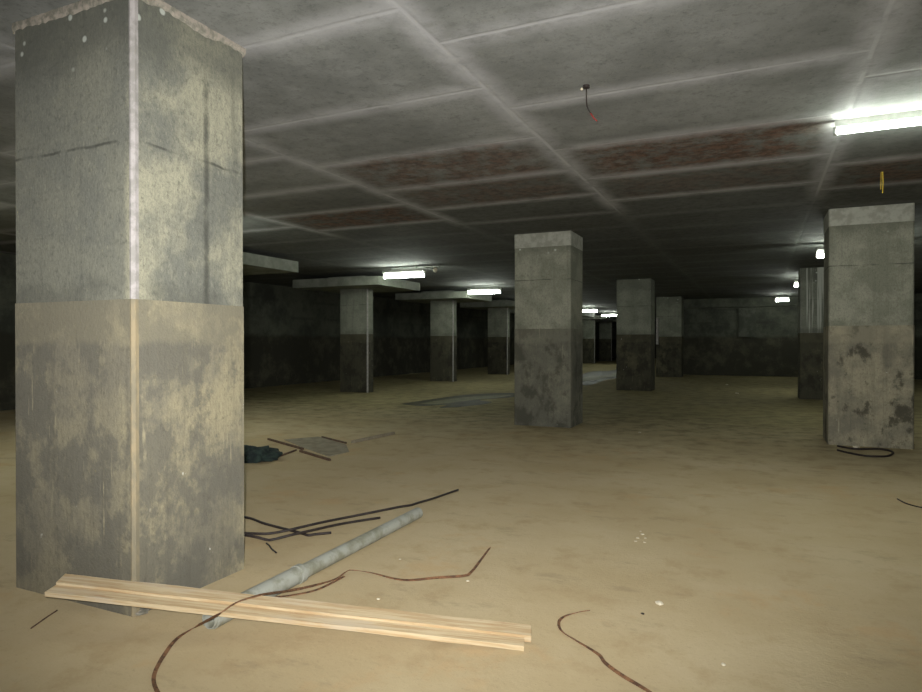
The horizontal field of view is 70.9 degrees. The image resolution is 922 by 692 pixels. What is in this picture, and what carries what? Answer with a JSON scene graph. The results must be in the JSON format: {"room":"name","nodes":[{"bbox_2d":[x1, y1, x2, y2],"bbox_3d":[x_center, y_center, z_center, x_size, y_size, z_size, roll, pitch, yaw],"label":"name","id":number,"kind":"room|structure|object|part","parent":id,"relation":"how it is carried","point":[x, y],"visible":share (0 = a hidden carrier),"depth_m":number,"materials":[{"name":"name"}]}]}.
{"room":"unfinished underground basement","nodes":[
{"label":"unfinished underground basement","id":0,"kind":"room"},
{"bbox_2d":[0,253,514,410],"bbox_3d":[-2.273,-0.411,31.313,0.300,3.440,69.000,0,0,25],"label":"wall","id":1,"kind":"structure","parent":0,"point":[292,335],"depth_m":23.80,"materials":[{"name":"concrete"}]},
{"bbox_2d":[0,358,921,691],"bbox_3d":[11.037,1.496,25.203,29.600,0.300,69.600,0,0,25],"label":"floor","id":2,"kind":"structure","parent":0,"point":[791,561],"depth_m":4.66,"materials":[{"name":"concrete"}]},
{"bbox_2d":[30,610,57,628],"bbox_3d":[-2.251,1.475,3.500,0.010,0.008,0.226,0,0,-1],"label":"twig","id":3,"kind":"object","parent":2,"relation":"on","point":[56,610],"visible":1,"depth_m":3.49,"materials":[{"name":"brown wood"}]},
{"bbox_2d":[12,0,245,616],"bbox_3d":[-2.081,-0.245,4.126,1.064,3.440,0.864,0,0,25],"label":"concrete column","id":4,"kind":"structure","parent":2,"relation":"on","point":[129,308],"depth_m":3.77,"materials":[{"name":"paint"}]},
{"bbox_2d":[135,608,148,615],"bbox_3d":[-1.762,1.464,3.575,0.077,0.028,0.077,0,0,3],"label":"chip","id":5,"kind":"object","parent":2,"relation":"on","point":[142,611],"visible":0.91,"depth_m":3.55,"materials":[{"name":"grey concrete"}]},
{"bbox_2d":[244,445,282,462],"bbox_3d":[-2.675,1.352,8.257,0.794,0.196,0.576,0,0,5],"label":"crumpled cloth","id":6,"kind":"object","parent":2,"relation":"on","point":[252,454],"visible":0.56,"depth_m":8.12,"materials":[{"name":"fabric"}]},
{"bbox_2d":[243,252,297,274],"bbox_3d":[-5.519,-0.307,14.204,2.940,3.440,2.400,0,0,25],"label":"concrete column","id":7,"kind":"structure","parent":2,"relation":"on","point":[253,264],"depth_m":14.00,"materials":[{"name":"paint"}]},
{"bbox_2d":[267,438,303,449],"bbox_3d":[-2.575,1.428,9.472,0.028,0.028,1.201,0,0,-39],"label":"wood offcut","id":8,"kind":"object","parent":2,"relation":"on","point":[269,439],"visible":0.93,"depth_m":9.40,"materials":[{"name":"brown wood"}]},
{"bbox_2d":[244,516,330,536],"bbox_3d":[-1.499,1.458,5.248,1.046,0.020,0.155,0,0,29],"label":"cable","id":9,"kind":"object","parent":2,"relation":"on","point":[246,517],"visible":0.85,"depth_m":5.17,"materials":[{"name":"black rubber"}]},
{"bbox_2d":[45,574,531,650],"bbox_3d":[-0.898,1.355,3.322,2.507,0.249,0.164,0,0,5],"label":"plank","id":10,"kind":"object","parent":2,"relation":"on","point":[439,628],"visible":0.98,"depth_m":3.30,"materials":[{"name":"brown wood"}]},
{"bbox_2d":[280,449,296,456],"bbox_3d":[-2.321,1.437,8.714,0.020,0.020,0.479,0,0,11],"label":"wood offcut","id":11,"kind":"object","parent":2,"relation":"on","point":[295,449],"visible":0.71,"depth_m":8.71,"materials":[{"name":"brown wood"}]},
{"bbox_2d":[202,507,422,628],"bbox_3d":[-0.833,1.418,4.423,0.125,0.118,2.322,0,0,25],"label":"pipe","id":12,"kind":"object","parent":2,"relation":"on","point":[297,574],"visible":0.87,"depth_m":4.19,"materials":[{"name":"grey plastic"}]},
{"bbox_2d":[244,517,380,540],"bbox_3d":[-1.155,1.448,5.126,1.171,0.047,0.239,0,0,-27],"label":"cable","id":13,"kind":"object","parent":2,"relation":"on","point":[373,518],"visible":0.95,"depth_m":5.02,"materials":[{"name":"black rubber"}]},
{"bbox_2d":[299,450,330,460],"bbox_3d":[-1.922,1.434,8.506,0.028,0.028,0.867,0,0,-39],"label":"wood offcut","id":14,"kind":"object","parent":2,"relation":"on","point":[301,451],"visible":1,"depth_m":8.47,"materials":[{"name":"brown wood"}]},
{"bbox_2d":[284,437,348,456],"bbox_3d":[-1.987,1.439,9.357,0.610,0.008,1.767,0,0,-36],"label":"sheet","id":15,"kind":"object","parent":2,"relation":"on","point":[320,445],"visible":1,"depth_m":9.35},
{"bbox_2d":[151,547,490,691],"bbox_3d":[-0.676,1.384,3.815,0.625,0.184,2.420,0,0,43],"label":"cable","id":16,"kind":"object","parent":2,"relation":"on","point":[153,678],"visible":0.98,"depth_m":3.84,"materials":[{"name":"metal"}]},
{"bbox_2d":[321,436,346,443],"bbox_3d":[-1.936,1.428,9.857,0.024,0.024,0.772,0,0,-39],"label":"wood offcut","id":17,"kind":"object","parent":2,"relation":"on","point":[340,441],"visible":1,"depth_m":9.81,"materials":[{"name":"brown wood"}]},
{"bbox_2d":[244,489,458,534],"bbox_3d":[-0.774,1.428,5.654,2.276,0.078,0.386,0,0,-40],"label":"cable","id":18,"kind":"object","parent":2,"relation":"on","point":[450,492],"visible":0.95,"depth_m":5.38,"materials":[{"name":"black rubber"}]},
{"bbox_2d":[293,276,419,392],"bbox_3d":[-3.095,-0.339,19.474,2.940,3.440,2.400,0,0,25],"label":"concrete column","id":19,"kind":"structure","parent":2,"relation":"on","point":[356,292],"depth_m":19.25,"materials":[{"name":"paint"}]},
{"bbox_3d":[-3.095,-1.819,19.464,2.940,0.240,2.400,0,0,25],"label":"drop panel","id":20,"kind":"part","parent":19,"relation":"part of","materials":[{"name":"concrete"}]},
{"bbox_2d":[351,432,394,442],"bbox_3d":[-1.351,1.419,10.073,0.040,0.040,1.083,0,0,29],"label":"wood offcut","id":21,"kind":"object","parent":2,"relation":"on","point":[389,433],"visible":1,"depth_m":10.02,"materials":[{"name":"wood"}]},
{"bbox_2d":[395,290,491,381],"bbox_3d":[-0.630,-0.372,24.834,2.940,3.440,2.400,0,0,25],"label":"concrete column","id":22,"kind":"structure","parent":2,"relation":"on","point":[443,304],"depth_m":24.64,"materials":[{"name":"paint"}]},
{"bbox_3d":[-0.630,-1.852,24.825,2.940,0.240,2.400,0,0,25],"label":"drop panel","id":23,"kind":"part","parent":22,"relation":"part of","materials":[{"name":"concrete"}]},
{"bbox_2d":[402,393,513,407],"bbox_3d":[0.197,1.392,17.053,1.897,0.007,4.774,0,0,25],"label":"puddle","id":24,"kind":"object","parent":2,"relation":"on","point":[471,399],"visible":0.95,"depth_m":16.55,"materials":[{"name":"liquid"}]},
{"bbox_2d":[460,299,514,374],"bbox_3d":[1.794,-0.404,30.103,2.940,3.440,2.400,0,0,25],"label":"concrete column","id":25,"kind":"structure","parent":2,"relation":"on","point":[498,310],"depth_m":29.92,"materials":[{"name":"paint"}]},
{"bbox_3d":[1.794,-1.884,30.094,2.940,0.240,2.400,0,0,25],"label":"drop panel","id":26,"kind":"part","parent":25,"relation":"part of","materials":[{"name":"concrete"}]},
{"bbox_2d":[514,231,582,427],"bbox_3d":[1.615,-0.293,11.897,1.050,3.440,0.850,0,0,25],"label":"concrete column","id":27,"kind":"structure","parent":2,"relation":"on","point":[548,331],"depth_m":11.52,"materials":[{"name":"concrete"},{"name":"stained concrete"}]},
{"bbox_2d":[582,312,594,316],"bbox_3d":[6.641,-0.468,40.641,2.940,3.440,2.400,0,0,25],"label":"concrete column","id":28,"kind":"structure","parent":2,"relation":"on","point":[584,314],"depth_m":39.87,"materials":[{"name":"paint"}]},
{"bbox_2d":[582,314,612,362],"bbox_3d":[9.065,-0.500,45.911,2.940,3.440,2.400,0,0,25],"label":"concrete column","id":29,"kind":"structure","parent":2,"relation":"on","point":[588,323],"depth_m":45.73,"materials":[{"name":"paint"}]},
{"bbox_3d":[9.065,-1.980,45.901,2.940,0.240,2.400,0,0,25],"label":"drop panel","id":30,"kind":"part","parent":29,"relation":"part of","materials":[{"name":"concrete"}]},
{"bbox_2d":[583,370,615,384],"bbox_3d":[6.163,1.319,29.027,2.381,0.007,13.721,0,0,25],"label":"puddle","id":31,"kind":"object","parent":2,"relation":"on","point":[593,377],"visible":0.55,"depth_m":28.08,"materials":[{"name":"liquid"}]},
{"bbox_2d":[557,610,651,691],"bbox_3d":[0.660,1.472,3.144,0.236,0.015,0.894,0,0,-8],"label":"cable","id":32,"kind":"object","parent":2,"relation":"on","point":[599,655],"visible":1,"depth_m":3.02,"materials":[{"name":"metal"}]},
{"bbox_2d":[596,317,616,360],"bbox_3d":[11.488,-0.533,51.180,2.940,3.440,2.400,0,0,25],"label":"concrete column","id":33,"kind":"structure","parent":2,"relation":"on","point":[605,326],"depth_m":51.01,"materials":[{"name":"paint"}]},
{"bbox_3d":[11.488,-2.013,51.171,2.940,0.240,2.400,0,0,25],"label":"drop panel","id":34,"kind":"part","parent":33,"relation":"part of","materials":[{"name":"concrete"}]},
{"bbox_2d":[616,279,654,390],"bbox_3d":[5.500,-0.345,20.391,1.050,3.440,0.850,0,0,25],"label":"concrete column","id":35,"kind":"structure","parent":2,"relation":"on","point":[635,337],"depth_m":20.02,"materials":[{"name":"grey concrete"}]},
{"bbox_2d":[655,600,663,605],"bbox_3d":[1.133,1.469,3.704,0.042,0.017,0.052,0,0,-6],"label":"chip","id":36,"kind":"object","parent":2,"relation":"on","point":[658,602],"visible":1,"depth_m":3.69,"materials":[{"name":"white paint"}]},
{"bbox_2d":[656,297,683,376],"bbox_3d":[9.070,-0.392,28.154,1.050,3.440,0.961,0,0,25],"label":"concrete column","id":37,"kind":"structure","parent":2,"relation":"on","point":[669,310],"depth_m":27.83,"materials":[{"name":"paint"}]},
{"bbox_2d":[798,267,823,399],"bbox_3d":[9.559,-0.325,17.203,1.050,3.440,0.850,0,0,25],"label":"concrete column","id":38,"kind":"structure","parent":2,"relation":"on","point":[810,280],"depth_m":16.93,"materials":[{"name":"grey concrete"}]},
{"bbox_2d":[837,445,893,456],"bbox_3d":[5.489,1.432,8.793,0.681,0.027,0.793,0,0,25],"label":"cable","id":39,"kind":"object","parent":2,"relation":"on","point":[891,451],"visible":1,"depth_m":8.82,"materials":[{"name":"black rubber"}]},
{"bbox_2d":[823,203,914,448],"bbox_3d":[6.024,-0.279,9.638,1.050,3.440,0.850,0,0,25],"label":"concrete column","id":40,"kind":"structure","parent":2,"relation":"on","point":[868,329],"depth_m":9.25,"materials":[{"name":"grey concrete"}]},
{"bbox_2d":[897,498,921,507],"bbox_3d":[4.169,1.458,5.972,0.120,0.012,0.399,0,0,-19],"label":"cable","id":41,"kind":"object","parent":2,"relation":"on","point":[897,498],"visible":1,"depth_m":5.96,"materials":[{"name":"black rubber"}]},
{"bbox_2d":[0,0,921,320],"bbox_3d":[11.037,-2.244,25.180,29.600,0.300,69.600,0,0,25],"label":"ceiling","id":42,"kind":"structure","parent":0,"point":[378,136],"depth_m":6.03,"materials":[{"name":"concrete"}]},
{"bbox_2d":[382,266,425,278],"bbox_3d":[-1.463,-1.897,16.622,1.224,0.289,0.170,0,0,25],"label":"fluorescent light","id":43,"kind":"object","parent":42,"relation":"hanging from","point":[416,272],"visible":1,"depth_m":16.57,"materials":[{"name":"grey plastic"}]},
{"bbox_2d":[425,264,439,272],"bbox_3d":[-0.720,-1.941,16.280,0.421,0.206,0.110,0,0,25],"label":"lead","id":44,"kind":"object","parent":42,"relation":"hanging from","point":[434,268],"visible":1,"depth_m":16.21,"materials":[{"name":"grey plastic"}]},
{"bbox_2d":[467,286,501,293],"bbox_3d":[0.798,-1.931,22.186,1.224,0.289,0.170,0,0,25],"label":"fluorescent light","id":45,"kind":"object","parent":42,"relation":"hanging from","point":[474,290],"visible":1,"depth_m":22.14,"materials":[{"name":"grey plastic"}]},
{"bbox_2d":[580,84,596,120],"bbox_3d":[0.966,-1.833,4.894,0.126,0.273,0.051,0,0,15],"label":"wire","id":46,"kind":"object","parent":42,"relation":"hanging from","point":[585,86],"visible":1,"depth_m":4.89,"materials":[{"name":"black plastic"}]},
{"bbox_2d":[582,308,597,311],"bbox_3d":[6.896,-2.013,35.562,1.224,0.289,0.170,0,0,25],"label":"fluorescent light","id":47,"kind":"object","parent":42,"relation":"hanging from","point":[584,309],"visible":0.58,"depth_m":35.43,"materials":[{"name":"grey plastic"}]},
{"bbox_2d":[602,312,616,315],"bbox_3d":[9.612,-2.049,41.467,1.224,0.289,0.170,0,0,25],"label":"fluorescent light","id":48,"kind":"object","parent":42,"relation":"hanging from","point":[605,313],"visible":0.66,"depth_m":41.46,"materials":[{"name":"grey plastic"}]},
{"bbox_2d":[775,294,789,300],"bbox_3d":[13.016,-1.956,26.253,0.524,0.289,0.170,0,0,25],"label":"fluorescent light","id":49,"kind":"object","parent":42,"relation":"hanging from","point":[786,298],"visible":1,"depth_m":26.19,"materials":[{"name":"grey plastic"}]},
{"bbox_2d":[816,247,823,257],"bbox_3d":[7.531,-1.872,12.485,1.224,0.289,0.170,0,0,25],"label":"fluorescent light","id":50,"kind":"object","parent":42,"relation":"hanging from","point":[819,251],"visible":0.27,"depth_m":12.67,"materials":[{"name":"grey plastic"}]},
{"bbox_2d":[833,110,921,135],"bbox_3d":[3.827,-1.911,5.438,1.224,0.124,0.052,0,0,25],"label":"fluorescent light","id":51,"kind":"object","parent":42,"relation":"attached to","point":[914,115],"visible":1,"depth_m":5.54,"materials":[{"name":"grey plastic"}]},
{"bbox_2d":[596,321,655,357],"bbox_3d":[17.203,-0.590,60.494,11.300,3.440,0.300,0,0,25],"label":"wall","id":52,"kind":"structure","parent":0,"point":[614,324],"depth_m":61.58,"materials":[{"name":"concrete"}]},
{"bbox_2d":[683,303,921,378],"bbox_3d":[17.821,-0.381,26.419,18.300,3.440,0.300,0,0,25],"label":"wall","id":53,"kind":"structure","parent":0,"point":[713,345],"depth_m":28.66,"materials":[{"name":"concrete"}]},
{"bbox_2d":[739,308,755,336],"bbox_3d":[12.627,-1.042,28.572,0.700,1.265,0.120,0,0,25],"label":"wall panel","id":54,"kind":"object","parent":53,"relation":"attached to","point":[747,316],"depth_m":28.52,"materials":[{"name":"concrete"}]},
{"bbox_2d":[684,293,921,307],"bbox_3d":[17.570,-1.905,26.222,18.000,0.390,0.250,0,0,25],"label":"trim","id":55,"kind":"structure","parent":53,"relation":"attached to","point":[760,301],"depth_m":28.46,"materials":[{"name":"concrete"}]}
]}

